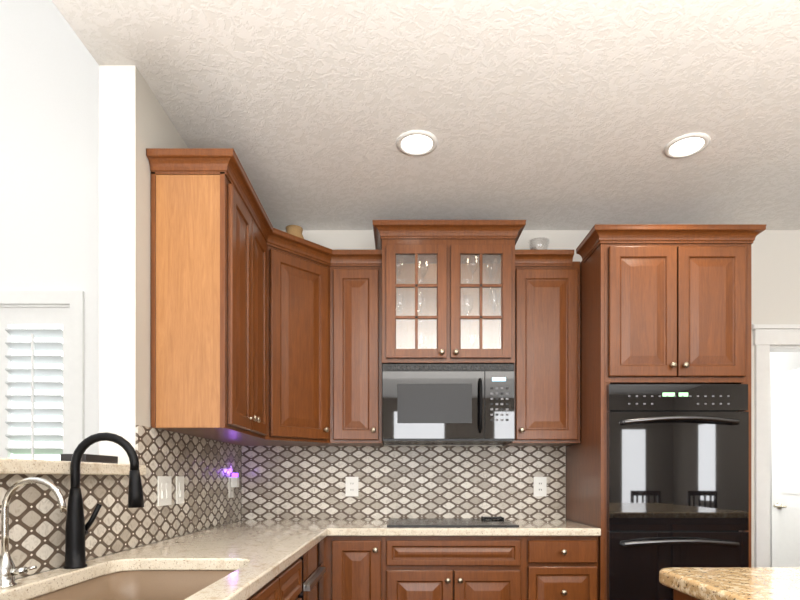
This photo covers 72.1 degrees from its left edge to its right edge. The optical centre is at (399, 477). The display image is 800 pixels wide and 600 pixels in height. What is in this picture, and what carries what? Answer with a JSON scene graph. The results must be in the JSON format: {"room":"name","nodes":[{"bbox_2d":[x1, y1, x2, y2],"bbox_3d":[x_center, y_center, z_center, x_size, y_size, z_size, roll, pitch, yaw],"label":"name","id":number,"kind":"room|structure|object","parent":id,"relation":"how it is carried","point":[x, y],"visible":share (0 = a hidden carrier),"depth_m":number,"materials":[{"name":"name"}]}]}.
{"room":"kitchen","nodes":[
{"label":"kitchen","id":0,"kind":"room"},
{"bbox_2d":[0,0,98,454],"bbox_3d":[-4.190,-1.320,3.060,6.060,5.000,0.120,0,0,0],"label":"wall","id":1,"kind":"structure","parent":0,"point":[49,153],"depth_m":3.00,"materials":[{"name":"paint"}]},
{"bbox_2d":[0,291,84,460],"bbox_3d":[-2.390,-0.357,3.035,1.380,1.315,0.140,0,0,0],"label":"window shutters","id":2,"kind":"object","parent":1,"relation":"attached to","point":[42,375],"visible":0.56,"depth_m":3.01,"materials":[{"name":"white paint"}]},
{"bbox_2d":[15,66,238,579],"bbox_3d":[-1.090,-0.205,1.030,0.140,2.770,5.000,0,0,0],"label":"wall","id":3,"kind":"structure","parent":0,"point":[135,122],"depth_m":2.12,"materials":[{"name":"beige paint"}]},
{"bbox_2d":[0,458,145,474],"bbox_3d":[-1.103,-0.030,0.324,0.255,0.040,3.588,0,0,0],"label":"ledge","id":4,"kind":"object","parent":3,"relation":"on","point":[26,466],"depth_m":1.57,"materials":[{"name":"stone"}]},
{"bbox_2d":[60,454,117,463],"bbox_3d":[-1.083,-0.065,1.925,0.085,0.030,0.210,0,0,0],"label":"tray","id":5,"kind":"object","parent":4,"relation":"on","point":[94,458],"visible":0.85,"depth_m":1.87,"materials":[{"name":"grey metal"}]},
{"bbox_2d":[0,425,241,578],"bbox_3d":[-1.015,0.030,1.025,0.010,0.470,4.990,0,0,0],"label":"backsplash","id":6,"kind":"structure","parent":3,"relation":"attached to","point":[206,468],"depth_m":2.12,"materials":[{"name":"tile"}]},
{"bbox_2d":[158,476,171,505],"bbox_3d":[-1.005,0.055,2.355,0.009,0.125,0.128,0,0,0],"label":"double light switch","id":7,"kind":"object","parent":6,"relation":"attached to","point":[164,490],"visible":1,"depth_m":2.35,"materials":[{"name":"white plastic"}]},
{"bbox_2d":[176,476,183,503],"bbox_3d":[-1.005,0.055,2.520,0.009,0.125,0.082,0,0,0],"label":"light switch","id":8,"kind":"object","parent":6,"relation":"attached to","point":[179,489],"visible":1,"depth_m":2.51,"materials":[{"name":"white plastic"}]},
{"bbox_2d":[229,473,238,497],"bbox_3d":[-0.987,0.044,3.280,0.045,0.148,0.082,0,0,0],"label":"outlet","id":9,"kind":"object","parent":6,"relation":"attached to","point":[233,480],"visible":1,"depth_m":3.26,"materials":[{"name":"white plastic"}]},
{"bbox_2d":[149,160,269,443],"bbox_3d":[-0.857,-0.738,2.582,0.323,1.065,0.676,0,0,0],"label":"upper cabinet","id":10,"kind":"object","parent":3,"relation":"attached to","point":[264,332],"depth_m":2.25,"materials":[{"name":"brown wood"}]},
{"bbox_2d":[52,0,799,229],"bbox_3d":[2.070,-1.680,0.305,6.460,0.180,10.150,0,0,0],"label":"ceiling","id":11,"kind":"structure","parent":0,"point":[558,114],"depth_m":2.32,"materials":[{"name":"white paint"}]},
{"bbox_2d":[396,130,437,155],"bbox_3d":[0.080,-1.585,2.610,0.196,0.010,0.196,0,0,0],"label":"recessed light","id":12,"kind":"object","parent":11,"relation":"in","point":[416,143],"visible":1,"depth_m":2.60,"materials":[{"name":"white paint"}]},
{"bbox_2d":[664,133,709,158],"bbox_3d":[1.370,-1.585,2.630,0.196,0.010,0.196,0,0,0],"label":"recessed light","id":13,"kind":"object","parent":11,"relation":"in","point":[686,145],"visible":1,"depth_m":2.62,"materials":[{"name":"white paint"}]},
{"bbox_2d":[242,230,799,566],"bbox_3d":[2.010,-0.205,3.590,6.340,2.770,0.120,0,0,0],"label":"wall","id":14,"kind":"structure","parent":0,"point":[775,276],"depth_m":3.53,"materials":[{"name":"paint"}]},
{"bbox_2d":[235,236,333,445],"bbox_3d":[-0.714,-0.738,3.224,0.608,1.065,0.608,0,0,0],"label":"upper cabinet","id":15,"kind":"object","parent":14,"relation":"attached to","point":[299,267],"depth_m":3.06,"materials":[{"name":"brown wood"}]},
{"bbox_2d":[286,225,303,238],"bbox_3d":[-0.640,-1.390,3.330,0.156,0.238,0.156,0,0,0],"label":"decorative basket","id":16,"kind":"object","parent":15,"relation":"on","point":[296,230],"visible":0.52,"depth_m":3.29,"materials":[{"name":"beige wicker"}]},
{"bbox_2d":[330,256,383,445],"bbox_3d":[-0.257,-0.738,3.367,0.305,1.065,0.323,0,0,0],"label":"upper cabinet","id":17,"kind":"object","parent":14,"relation":"attached to","point":[356,368],"depth_m":3.21,"materials":[{"name":"brown wood"}]},
{"bbox_2d":[242,446,564,518],"bbox_3d":[0.019,0.030,3.525,2.079,0.470,0.010,0,0,0],"label":"backsplash","id":18,"kind":"structure","parent":14,"relation":"attached to","point":[293,482],"depth_m":3.52,"materials":[{"name":"tile"}]},
{"bbox_2d":[346,477,357,495],"bbox_3d":[-0.307,0.055,3.516,0.082,0.125,0.007,0,0,0],"label":"electrical outlet","id":19,"kind":"object","parent":18,"relation":"attached to","point":[351,486],"visible":1,"depth_m":3.52,"materials":[{"name":"white plastic"}]},
{"bbox_2d":[534,477,546,495],"bbox_3d":[0.896,0.055,3.516,0.082,0.125,0.007,0,0,0],"label":"electrical outlet","id":20,"kind":"object","parent":18,"relation":"attached to","point":[540,486],"visible":1,"depth_m":3.52,"materials":[{"name":"white plastic"}]},
{"bbox_2d":[382,364,513,444],"bbox_3d":[0.276,-0.432,3.306,0.752,0.440,0.440,0,0,0],"label":"microwave","id":21,"kind":"object","parent":14,"relation":"attached to","point":[447,404],"visible":1,"depth_m":3.13,"materials":[{"name":"black plastic"}]},
{"bbox_2d":[372,220,525,365],"bbox_3d":[0.276,-1.050,3.303,0.862,0.789,0.450,0,0,0],"label":"upper cabinet","id":22,"kind":"object","parent":14,"relation":"attached to","point":[448,291],"depth_m":3.12,"materials":[{"name":"brown wood"}]},
{"bbox_2d":[502,256,579,445],"bbox_3d":[0.858,-0.738,3.367,0.401,1.065,0.323,0,0,0],"label":"upper cabinet","id":23,"kind":"object","parent":14,"relation":"attached to","point":[547,288],"depth_m":3.21,"materials":[{"name":"brown wood"}]},
{"bbox_2d":[528,237,549,249],"bbox_3d":[0.850,-1.358,3.370,0.130,0.175,0.130,0,0,0],"label":"decorative vase","id":24,"kind":"object","parent":23,"relation":"on","point":[542,247],"visible":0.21,"depth_m":3.33,"materials":[{"name":"white ceramic"}]},
{"bbox_2d":[751,324,799,566],"bbox_3d":[2.770,0.102,3.570,1.050,2.155,0.160,0,0,0],"label":"door frame","id":25,"kind":"structure","parent":14,"relation":"attached to","point":[768,339],"depth_m":3.51,"materials":[{"name":"white paint"}]},
{"bbox_2d":[772,369,799,566],"bbox_3d":[3.055,0.172,4.041,0.210,2.000,0.774,0,0,0],"label":"hall door","id":26,"kind":"structure","parent":14,"relation":"in","point":[785,469],"depth_m":4.28,"materials":[{"name":"white paint"}]},
{"bbox_2d":[770,352,799,566],"bbox_3d":[3.330,-0.205,5.290,3.900,2.770,0.120,0,0,0],"label":"wall","id":27,"kind":"structure","parent":0,"point":[781,362],"depth_m":5.23,"materials":[{"name":"paint"}]},
{"bbox_3d":[-0.970,1.205,0.380,12.500,0.050,10.300,0,0,0],"label":"floor","id":28,"kind":"structure","parent":0,"visible":0},
{"bbox_2d":[247,559,301,599],"bbox_3d":[-0.688,0.744,1.130,0.640,0.873,3.600,0,0,0],"label":"base cabinet","id":29,"kind":"object","parent":28,"relation":"on","point":[286,584],"visible":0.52,"depth_m":1.94,"materials":[{"name":"brown wood"}]},
{"bbox_2d":[0,519,331,599],"bbox_3d":[-0.693,0.285,1.399,0.630,0.040,4.238,0,0,0],"label":"countertop","id":30,"kind":"structure","parent":29,"relation":"on","point":[257,554],"depth_m":1.83,"materials":[{"name":"stone"}]},
{"bbox_2d":[0,477,66,588],"bbox_3d":[-0.899,0.131,1.340,0.174,0.267,0.048,0,0,0],"label":"filter faucet","id":31,"kind":"object","parent":30,"relation":"on","point":[9,571],"visible":1,"depth_m":1.33,"materials":[{"name":"silver metal"}]},
{"bbox_2d":[63,432,143,568],"bbox_3d":[-0.876,0.065,1.643,0.233,0.400,0.088,0,0,0],"label":"faucet","id":32,"kind":"object","parent":30,"relation":"on","point":[76,529],"visible":1,"depth_m":1.62,"materials":[{"name":"metal"}]},
{"bbox_2d":[29,570,235,599],"bbox_3d":[-0.700,0.412,1.435,0.510,0.212,0.810,0,0,0],"label":"sink","id":33,"kind":"object","parent":30,"relation":"in","point":[156,585],"visible":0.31,"depth_m":1.81,"materials":[{"name":"beige ceramic"}]},
{"bbox_2d":[298,539,325,599],"bbox_3d":[-0.685,0.744,2.570,0.610,0.872,0.603,0,0,0],"label":"base cabinet","id":34,"kind":"object","parent":28,"relation":"on","point":[313,568],"visible":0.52,"depth_m":2.53,"materials":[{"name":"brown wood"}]},
{"bbox_2d":[323,536,334,599],"bbox_3d":[-0.685,0.744,3.219,0.646,0.872,0.618,0,0,0],"label":"base cabinet","id":35,"kind":"object","parent":28,"relation":"on","point":[329,541],"depth_m":2.93,"materials":[{"name":"brown wood"}]},
{"bbox_2d":[335,536,386,599],"bbox_3d":[-0.224,0.744,3.219,0.276,0.872,0.618,0,0,0],"label":"base cabinet","id":36,"kind":"object","parent":28,"relation":"on","point":[360,561],"depth_m":2.91,"materials":[{"name":"brown wood"}]},
{"bbox_2d":[387,536,526,599],"bbox_3d":[0.287,0.744,3.219,0.746,0.872,0.618,0,0,0],"label":"base cabinet","id":37,"kind":"object","parent":28,"relation":"on","point":[461,567],"depth_m":2.91,"materials":[{"name":"brown wood"}]},
{"bbox_2d":[324,519,600,535],"bbox_3d":[0.340,0.285,3.201,1.436,0.040,0.634,0,0,0],"label":"countertop","id":38,"kind":"structure","parent":37,"relation":"on","point":[340,527],"depth_m":2.89,"materials":[{"name":"stone"}]},
{"bbox_2d":[387,518,518,526],"bbox_3d":[0.285,0.259,3.210,0.710,0.011,0.510,0,0,0],"label":"cooktop","id":39,"kind":"object","parent":38,"relation":"in","point":[436,522],"visible":0.98,"depth_m":3.14,"materials":[{"name":"glass"}]},
{"bbox_2d":[481,516,503,519],"bbox_3d":[0.565,0.245,3.360,0.120,0.016,0.112,0,0,0],"label":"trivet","id":40,"kind":"object","parent":39,"relation":"on","point":[499,517],"visible":1,"depth_m":3.33,"materials":[{"name":"black metal"}]},
{"bbox_2d":[527,536,597,599],"bbox_3d":[0.859,0.744,3.219,0.398,0.872,0.618,0,0,0],"label":"base cabinet","id":41,"kind":"object","parent":28,"relation":"on","point":[558,567],"depth_m":2.91,"materials":[{"name":"brown wood"}]},
{"bbox_2d":[566,224,765,599],"bbox_3d":[1.461,-0.070,3.193,0.894,2.500,0.670,0,0,0],"label":"tall cabinet","id":42,"kind":"object","parent":28,"relation":"on","point":[665,303],"visible":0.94,"depth_m":2.90,"materials":[{"name":"brown wood"}]},
{"bbox_2d":[607,384,748,599],"bbox_3d":[1.461,0.150,3.157,0.730,1.290,0.686,0,0,0],"label":"double oven","id":43,"kind":"object","parent":42,"relation":"in","point":[677,475],"visible":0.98,"depth_m":2.88,"materials":[{"name":"black glass"}]},
{"bbox_2d":[673,589,698,599],"bbox_3d":[1.720,0.744,0.810,1.920,0.873,1.560,0,0,0],"label":"kitchen island","id":44,"kind":"object","parent":28,"relation":"on","point":[677,595],"visible":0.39,"depth_m":1.53,"materials":[{"name":"brown wood"}]},
{"bbox_2d":[659,567,799,599],"bbox_3d":[1.730,0.282,0.800,1.980,0.045,1.620,0,0,0],"label":"island countertop","id":45,"kind":"structure","parent":44,"relation":"on","point":[741,583],"depth_m":1.40,"materials":[{"name":"stone"}]}
]}

